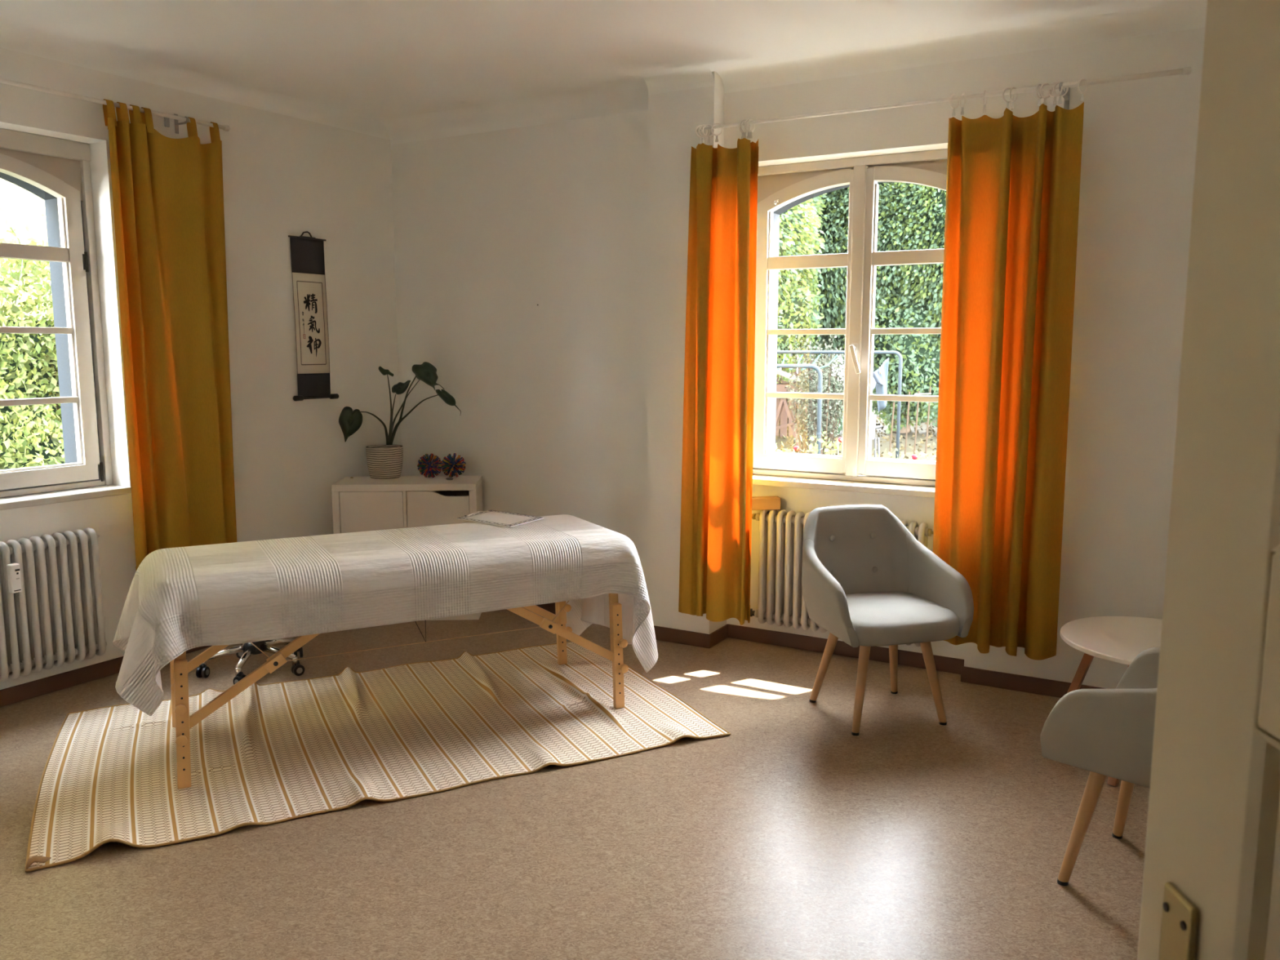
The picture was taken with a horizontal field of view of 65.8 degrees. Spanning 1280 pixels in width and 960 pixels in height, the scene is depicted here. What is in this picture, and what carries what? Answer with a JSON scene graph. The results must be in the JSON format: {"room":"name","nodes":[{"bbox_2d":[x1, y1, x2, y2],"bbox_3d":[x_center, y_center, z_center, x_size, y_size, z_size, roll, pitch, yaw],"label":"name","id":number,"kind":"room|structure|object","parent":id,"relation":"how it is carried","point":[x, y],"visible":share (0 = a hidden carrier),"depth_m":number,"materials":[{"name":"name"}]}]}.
{"room":"massage therapy room","nodes":[
{"label":"massage therapy room","id":0,"kind":"room"},
{"bbox_2d":[0,47,401,689],"bbox_3d":[-2.779,-0.510,4.291,0.390,2.900,4.840,5,9,31],"label":"wall","id":1,"kind":"structure","parent":0,"point":[284,175],"depth_m":5.18,"materials":[{"name":"paint"}]},
{"bbox_2d":[0,527,106,681],"bbox_3d":[-2.653,0.550,4.135,0.148,0.590,0.854,5,9,31],"label":"radiator","id":2,"kind":"object","parent":1,"relation":"attached to","point":[51,611],"visible":1,"depth_m":4.27,"materials":[{"name":"metal"}]},
{"bbox_2d":[0,128,131,510],"bbox_3d":[-2.783,-0.667,4.079,0.222,1.593,1.190,5,9,31],"label":"window","id":3,"kind":"structure","parent":1,"relation":"in","point":[60,167],"depth_m":4.48,"materials":[{"name":"paint"}]},
{"bbox_2d":[0,645,211,706],"bbox_3d":[-2.622,0.907,4.355,0.012,0.073,4.390,5,9,31],"label":"baseboard","id":4,"kind":"structure","parent":1,"relation":"attached to","point":[29,690],"depth_m":4.41,"materials":[{"name":"brown wood"}]},
{"bbox_2d":[0,77,230,133],"bbox_3d":[-2.633,-1.586,3.920,0.094,0.090,2.249,5,9,31],"label":"curtain rod","id":5,"kind":"object","parent":1,"relation":"attached to","point":[175,117],"visible":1,"depth_m":4.30,"materials":[{"name":"grey metal"}]},
{"bbox_2d":[102,98,236,570],"bbox_3d":[-2.187,-0.617,4.694,0.107,2.176,0.582,5,9,31],"label":"curtain","id":6,"kind":"object","parent":5,"relation":"hanging from","point":[168,193],"visible":0.88,"depth_m":4.66,"materials":[{"name":"yellow fabric"}]},
{"bbox_2d":[164,117,169,127],"bbox_3d":[-2.224,-1.689,4.652,0.012,0.056,0.022,5,9,31],"label":"wall hook","id":7,"kind":"object","parent":1,"relation":"attached to","point":[166,121],"visible":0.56,"depth_m":4.65,"materials":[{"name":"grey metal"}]},
{"bbox_2d":[0,21,390,140],"bbox_3d":[-2.572,-1.789,3.988,0.102,0.105,4.440,5,9,31],"label":"trim","id":8,"kind":"structure","parent":1,"relation":"attached to","point":[12,37],"depth_m":4.65,"materials":[{"name":"paint"}]},
{"bbox_2d":[288,231,338,400],"bbox_3d":[-1.799,-0.898,5.437,0.035,0.914,0.299,5,9,31],"label":"scroll","id":9,"kind":"object","parent":1,"relation":"attached to","point":[307,253],"visible":1,"depth_m":5.43,"materials":[{"name":"paper"}]},
{"bbox_2d":[391,71,726,634],"bbox_3d":[-0.560,-0.692,5.630,2.376,2.900,0.500,4,9,29],"label":"wall","id":10,"kind":"structure","parent":0,"point":[571,402],"depth_m":5.40,"materials":[{"name":"paint"}]},
{"bbox_2d":[382,80,648,144],"bbox_3d":[-0.742,-1.960,5.343,1.871,0.130,0.162,4,9,29],"label":"trim","id":11,"kind":"structure","parent":10,"relation":"attached to","point":[630,97],"depth_m":5.31,"materials":[{"name":"paint"}]},
{"bbox_2d":[641,67,714,94],"bbox_3d":[0.179,-1.892,4.714,0.355,0.095,0.072,4,9,29],"label":"trim","id":12,"kind":"structure","parent":10,"relation":"attached to","point":[701,77],"depth_m":4.72,"materials":[{"name":"paint"}]},
{"bbox_2d":[0,608,1150,959],"bbox_3d":[-0.815,1.297,2.195,5.790,0.120,7.092,5,9,31],"label":"floor","id":13,"kind":"structure","parent":0,"point":[789,834],"depth_m":3.04,"materials":[{"name":"beige laminate"}]},
{"bbox_2d":[195,639,304,684],"bbox_3d":[-1.803,0.666,4.631,0.481,0.478,0.480,0,8,0],"label":"stool","id":14,"kind":"object","parent":13,"relation":"on","point":[243,651],"visible":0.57,"depth_m":4.60,"materials":[{"name":"silver metal"}]},
{"bbox_2d":[24,640,730,872],"bbox_3d":[-1.032,0.966,4.009,2.405,0.054,1.424,-4,9,-26],"label":"rug","id":15,"kind":"object","parent":13,"relation":"on","point":[275,753],"visible":0.94,"depth_m":3.80,"materials":[{"name":"beige fabric"}]},
{"bbox_2d":[169,593,628,789],"bbox_3d":[-0.966,0.616,4.018,1.780,0.726,0.696,-4,9,-27],"label":"massage table","id":16,"kind":"object","parent":15,"relation":"on","point":[180,666],"visible":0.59,"depth_m":3.92,"materials":[{"name":"beige wood"}]},
{"bbox_2d":[112,514,657,715],"bbox_3d":[-0.970,0.558,4.022,2.082,0.634,0.931,-4,9,-27],"label":"blanket","id":17,"kind":"object","parent":16,"relation":"on","point":[179,600],"visible":0.94,"depth_m":3.70,"materials":[{"name":"white fabric"}]},
{"bbox_2d":[456,510,543,527],"bbox_3d":[-0.631,0.173,4.468,0.380,0.005,0.252,6,10,37],"label":"towel","id":18,"kind":"object","parent":17,"relation":"on","point":[491,517],"visible":1,"depth_m":4.45,"materials":[{"name":"white fabric"}]},
{"bbox_2d":[465,510,488,516],"bbox_3d":[-0.763,0.157,4.581,0.035,0.010,0.165,4,9,29],"label":"cord","id":19,"kind":"object","parent":18,"relation":"on","point":[477,512],"visible":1,"depth_m":4.60,"materials":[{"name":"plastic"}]},
{"bbox_2d":[331,475,482,620],"bbox_3d":[-1.303,0.382,5.641,0.782,0.770,0.345,0,8,-3],"label":"base cabinet","id":20,"kind":"object","parent":13,"relation":"on","point":[359,504],"visible":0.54,"depth_m":5.44,"materials":[{"name":"white wood"}]},
{"bbox_2d":[338,361,461,479],"bbox_3d":[-1.366,-0.344,5.671,0.676,0.660,0.234,-1,8,-9],"label":"potted plant","id":21,"kind":"object","parent":20,"relation":"on","point":[384,461],"visible":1,"depth_m":5.62,"materials":[{"name":"green plant"}]},
{"bbox_2d":[417,453,442,477],"bbox_3d":[-1.205,-0.082,5.680,0.140,0.141,0.142,-2,8,-17],"label":"ball","id":22,"kind":"object","parent":20,"relation":"on","point":[426,465],"visible":1,"depth_m":5.66,"materials":[{"name":"multicoloured"}]},
{"bbox_2d":[440,453,466,477],"bbox_3d":[-1.073,-0.084,5.692,0.141,0.142,0.142,-5,9,-34],"label":"ball","id":23,"kind":"object","parent":20,"relation":"on","point":[450,465],"visible":1,"depth_m":5.67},
{"bbox_2d":[801,504,973,735],"bbox_3d":[0.983,0.557,4.102,0.597,0.836,0.576,-2,8,-16],"label":"armchair","id":24,"kind":"object","parent":13,"relation":"on","point":[867,580],"visible":1,"depth_m":4.12,"materials":[{"name":"grey fabric"}]},
{"bbox_2d":[1040,646,1159,885],"bbox_3d":[1.492,0.739,2.756,0.597,0.836,0.576,-7,11,-43],"label":"armchair","id":25,"kind":"object","parent":13,"relation":"on","point":[1103,732],"visible":0.34,"depth_m":2.65,"materials":[{"name":"grey fabric"}]},
{"bbox_2d":[1060,616,1162,786],"bbox_3d":[1.890,0.811,3.662,0.640,0.457,0.640,0,8,0],"label":"side table","id":26,"kind":"object","parent":13,"relation":"on","point":[1117,639],"visible":0.36,"depth_m":3.69,"materials":[{"name":"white wood"}]},
{"bbox_2d":[0,0,1195,119],"bbox_3d":[-0.815,-1.596,1.803,5.790,0.120,7.092,5,9,31],"label":"ceiling","id":27,"kind":"structure","parent":0,"point":[383,60],"depth_m":4.11,"materials":[{"name":"paint"}]},
{"bbox_2d":[724,27,1204,688],"bbox_3d":[2.032,-0.503,4.239,3.516,2.900,0.390,4,9,29],"label":"wall","id":28,"kind":"structure","parent":0,"point":[1140,136],"depth_m":4.09,"materials":[{"name":"paint"}]},
{"bbox_2d":[524,602,1108,697],"bbox_3d":[0.854,0.839,4.858,5.393,0.073,0.231,4,9,29],"label":"baseboard","id":29,"kind":"structure","parent":28,"relation":"attached to","point":[1023,683],"depth_m":4.82,"materials":[{"name":"brown wood"}]},
{"bbox_2d":[750,509,933,646],"bbox_3d":[0.915,0.457,4.824,1.012,0.590,0.100,4,9,29],"label":"radiator","id":30,"kind":"object","parent":28,"relation":"attached to","point":[781,601],"visible":0.34,"depth_m":4.90,"materials":[{"name":"metal"}]},
{"bbox_2d":[751,496,781,510],"bbox_3d":[0.603,0.115,4.926,0.186,0.058,0.065,-1,8,-8],"label":"block","id":31,"kind":"object","parent":30,"relation":"on","point":[758,503],"visible":0.67,"depth_m":4.90,"materials":[{"name":"brown wood"}]},
{"bbox_2d":[752,148,947,497],"bbox_3d":[1.019,-0.729,4.678,1.190,1.555,0.222,4,9,29],"label":"window","id":32,"kind":"structure","parent":28,"relation":"in","point":[788,183],"depth_m":4.73,"materials":[{"name":"paint"}]},
{"bbox_2d":[773,198,779,204],"bbox_3d":[0.667,-1.357,4.827,0.030,0.030,0.016,4,9,29],"label":"ornament","id":33,"kind":"object","parent":32,"relation":"attached to","point":[777,200],"visible":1,"depth_m":4.82,"materials":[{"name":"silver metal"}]},
{"bbox_2d":[696,66,1191,132],"bbox_3d":[1.196,-1.579,4.226,2.031,0.090,0.208,4,9,29],"label":"curtain rod","id":34,"kind":"object","parent":28,"relation":"attached to","point":[1186,70],"visible":0.95,"depth_m":4.00,"materials":[{"name":"grey metal"}]},
{"bbox_2d":[678,119,758,625],"bbox_3d":[0.364,-0.483,4.738,0.402,2.363,0.113,4,9,29],"label":"curtain","id":35,"kind":"object","parent":34,"relation":"hanging from","point":[716,534],"visible":1,"depth_m":4.73,"materials":[{"name":"orange fabric"}]},
{"bbox_2d":[933,78,1088,660],"bbox_3d":[1.499,-0.419,4.091,0.526,2.316,0.136,4,9,29],"label":"curtain","id":36,"kind":"object","parent":34,"relation":"hanging from","point":[1013,183],"visible":0.92,"depth_m":4.08,"materials":[{"name":"orange fabric"}]},
{"bbox_2d":[715,0,1207,93],"bbox_3d":[1.781,-1.780,3.927,3.216,0.105,0.102,4,9,29],"label":"trim","id":37,"kind":"structure","parent":28,"relation":"attached to","point":[1191,15],"depth_m":4.15,"materials":[{"name":"paint"}]},
{"bbox_3d":[-1.470,-0.056,0.937,5.794,2.900,0.140,4,9,29],"label":"wall","id":38,"kind":"structure","parent":0,"visible":0},
{"bbox_2d":[1137,0,1279,959],"bbox_3d":[0.407,0.453,0.429,0.109,2.012,0.859,0,8,0],"label":"door","id":39,"kind":"structure","parent":38,"relation":"in","point":[1211,891],"depth_m":0.71,"materials":[{"name":"paint"}]},
{"label":"outside","id":40,"kind":"structure","parent":0,"visible":0},
{"bbox_2d":[775,375,937,461],"bbox_3d":[12.546,-2.147,30.167,52.000,0.200,55.120,4,9,29],"label":"lawn","id":41,"kind":"structure","parent":40,"point":[885,445],"depth_m":18.93,"materials":[{"name":"green plant"}]},
{"bbox_2d":[0,177,52,320],"bbox_3d":[-9.216,-4.816,6.278,2.700,11.500,16.600,5,9,31],"label":"sky","id":42,"kind":"structure","parent":41,"relation":"on","point":[18,203],"depth_m":9.71,"materials":[{"name":"paint"}]},
{"bbox_2d":[0,207,65,470],"bbox_3d":[-5.151,-0.414,5.767,1.149,2.985,8.474,5,9,31],"label":"ivy hedge","id":43,"kind":"object","parent":41,"relation":"on","point":[31,435],"visible":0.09,"depth_m":6.77,"materials":[{"name":"green plant"}]},
{"bbox_2d":[775,368,801,451],"bbox_3d":[2.435,-1.243,17.494,0.980,1.431,0.610,2,8,14],"label":"garden chair","id":44,"kind":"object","parent":41,"relation":"on","point":[780,387],"visible":0.27,"depth_m":17.25,"materials":[{"name":"brown wood"}]},
{"bbox_2d":[775,435,813,453],"bbox_3d":[0.979,0.300,6.712,0.436,1.245,0.304,-4,9,-26],"label":"flower","id":45,"kind":"object","parent":41,"relation":"on","point":[796,447],"visible":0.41,"depth_m":6.62,"materials":[{"name":"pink plant"}]},
{"bbox_2d":[775,353,813,436],"bbox_3d":[2.741,-1.749,19.961,1.510,1.750,0.030,0,8,0],"label":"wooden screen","id":46,"kind":"object","parent":41,"relation":"on","point":[784,416],"visible":0.06,"depth_m":20.00,"materials":[{"name":"brown wood"}]},
{"bbox_2d":[777,364,822,454],"bbox_3d":[1.052,-0.283,9.499,1.352,1.653,0.049,2,8,13],"label":"frame","id":47,"kind":"object","parent":41,"relation":"on","point":[816,368],"visible":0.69,"depth_m":9.28,"materials":[{"name":"silver metal"}]},
{"bbox_2d":[777,353,837,370],"bbox_3d":[1.365,-1.417,11.628,2.109,0.145,4.522,3,8,19],"label":"washing lines","id":48,"kind":"object","parent":47,"relation":"attached to","point":[791,353],"visible":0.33,"depth_m":12.05,"materials":[{"name":"white"}]},
{"bbox_2d":[872,376,876,390],"bbox_3d":[2.965,-1.241,12.749,0.184,0.402,0.104,0,8,0],"label":"laundry","id":49,"kind":"object","parent":48,"relation":"hanging from","point":[874,383],"visible":0.15,"depth_m":12.76,"materials":[{"name":"white fabric"}]},
{"bbox_2d":[872,370,883,385],"bbox_3d":[3.075,-1.325,12.838,0.196,0.196,0.104,0,8,0],"label":"cloth","id":50,"kind":"object","parent":48,"relation":"hanging from","point":[877,376],"visible":0.84,"depth_m":12.82,"materials":[{"name":"white fabric"}]},
{"bbox_2d":[875,357,888,413],"bbox_3d":[3.159,-1.237,12.951,0.184,0.725,0.104,0,8,0],"label":"cloth","id":51,"kind":"object","parent":48,"relation":"hanging from","point":[880,388],"visible":0.81,"depth_m":12.96,"materials":[{"name":"white fabric"}]},
{"bbox_2d":[776,193,826,383],"bbox_3d":[1.373,-4.179,18.653,4.254,6.944,3.345,2,8,12],"label":"leafy tree","id":52,"kind":"object","parent":41,"relation":"on","point":[797,303],"visible":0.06,"depth_m":18.01,"materials":[{"name":"green plant"}]},
{"bbox_2d":[783,356,826,453],"bbox_3d":[2.765,-1.234,16.504,0.896,1.661,0.615,0,8,0],"label":"shrub","id":53,"kind":"object","parent":41,"relation":"on","point":[803,431],"visible":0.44,"depth_m":16.47,"materials":[{"name":"brown plant"}]},
{"bbox_2d":[778,372,843,435],"bbox_3d":[3.459,-1.499,20.588,2.000,1.527,1.233,0,8,0],"label":"bush","id":54,"kind":"object","parent":41,"relation":"on","point":[840,428],"visible":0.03,"depth_m":20.25,"materials":[{"name":"green plant"}]},
{"bbox_2d":[781,431,842,455],"bbox_3d":[1.300,0.255,7.090,0.548,1.232,0.266,-3,8,-20],"label":"flower","id":55,"kind":"object","parent":41,"relation":"on","point":[839,440],"visible":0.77,"depth_m":7.04,"materials":[{"name":"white plant"}]},
{"bbox_2d":[791,334,844,455],"bbox_3d":[2.908,-1.286,15.478,1.090,2.041,0.798,0,8,0],"label":"shrub","id":56,"kind":"object","parent":41,"relation":"on","point":[827,420],"visible":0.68,"depth_m":15.43,"materials":[{"name":"green plant"}]},
{"bbox_2d":[777,350,902,458],"bbox_3d":[2.037,-0.919,13.798,3.130,1.760,0.057,3,8,23],"label":"frame","id":57,"kind":"object","parent":41,"relation":"on","point":[811,352],"visible":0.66,"depth_m":13.22,"materials":[{"name":"metal"}]},
{"bbox_2d":[775,416,937,461],"bbox_3d":[7.339,-0.351,16.046,15.081,0.126,17.077,4,9,29],"label":"fallen leaves","id":58,"kind":"object","parent":41,"relation":"on","point":[878,417],"visible":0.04,"depth_m":18.82,"materials":[{"name":"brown plant"}]},
{"bbox_2d":[797,182,946,433],"bbox_3d":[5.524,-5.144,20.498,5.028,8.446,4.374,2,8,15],"label":"ivy hedge","id":59,"kind":"object","parent":41,"relation":"on","point":[920,353],"visible":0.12,"depth_m":19.51,"materials":[{"name":"green plant"}]},
{"bbox_2d":[870,413,882,457],"bbox_3d":[3.586,-0.623,15.254,0.290,0.783,0.100,0,8,0],"label":"torch","id":60,"kind":"object","parent":41,"relation":"on","point":[873,427],"visible":0.49,"depth_m":15.21,"materials":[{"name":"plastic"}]},
{"bbox_2d":[888,402,894,452],"bbox_3d":[4.207,-0.853,16.535,0.069,0.895,0.028,0,8,0],"label":"cane","id":61,"kind":"object","parent":41,"relation":"on","point":[892,418],"visible":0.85,"depth_m":16.52,"materials":[{"name":"brown wood"}]},
{"bbox_2d":[873,448,927,460],"bbox_3d":[1.821,0.334,6.913,0.502,1.124,0.252,0,8,0],"label":"flower","id":62,"kind":"object","parent":41,"relation":"on","point":[913,456],"visible":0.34,"depth_m":6.85,"materials":[{"name":"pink plant"}]},
{"bbox_2d":[871,371,937,416],"bbox_3d":[9.285,-2.486,26.005,7.103,1.989,1.698,-1,8,-5],"label":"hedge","id":63,"kind":"object","parent":41,"relation":"on","point":[873,406],"visible":0.02,"depth_m":25.95,"materials":[{"name":"green plant"}]},
{"bbox_2d":[904,391,910,455],"bbox_3d":[4.464,-0.939,16.523,0.063,1.068,0.028,0,8,0],"label":"cane","id":64,"kind":"object","parent":41,"relation":"on","point":[907,423],"visible":0.8,"depth_m":16.52,"materials":[{"name":"brown wood"}]},
{"bbox_2d":[876,182,946,344],"bbox_3d":[6.621,-4.777,19.509,4.199,7.886,3.377,1,8,11],"label":"leafy tree","id":65,"kind":"object","parent":41,"relation":"on","point":[938,236],"visible":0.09,"depth_m":18.85,"materials":[{"name":"green plant"}]},
{"bbox_2d":[913,391,919,454],"bbox_3d":[4.618,-0.943,16.523,0.063,1.077,0.028,0,8,0],"label":"cane","id":66,"kind":"object","parent":41,"relation":"on","point":[917,404],"visible":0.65,"depth_m":16.52,"materials":[{"name":"brown wood"}]},
{"bbox_2d":[924,386,931,453],"bbox_3d":[4.808,-0.981,16.518,0.062,1.154,0.028,0,8,0],"label":"cane","id":67,"kind":"object","parent":41,"relation":"on","point":[930,390],"visible":0.75,"depth_m":16.51,"materials":[{"name":"brown wood"}]},
{"bbox_2d":[914,392,931,395],"bbox_3d":[4.687,-1.420,16.408,0.279,0.048,0.044,0,8,0],"label":"rail","id":68,"kind":"object","parent":67,"relation":"attached to","point":[926,393],"visible":0.85,"depth_m":16.39,"materials":[{"name":"white metal"}]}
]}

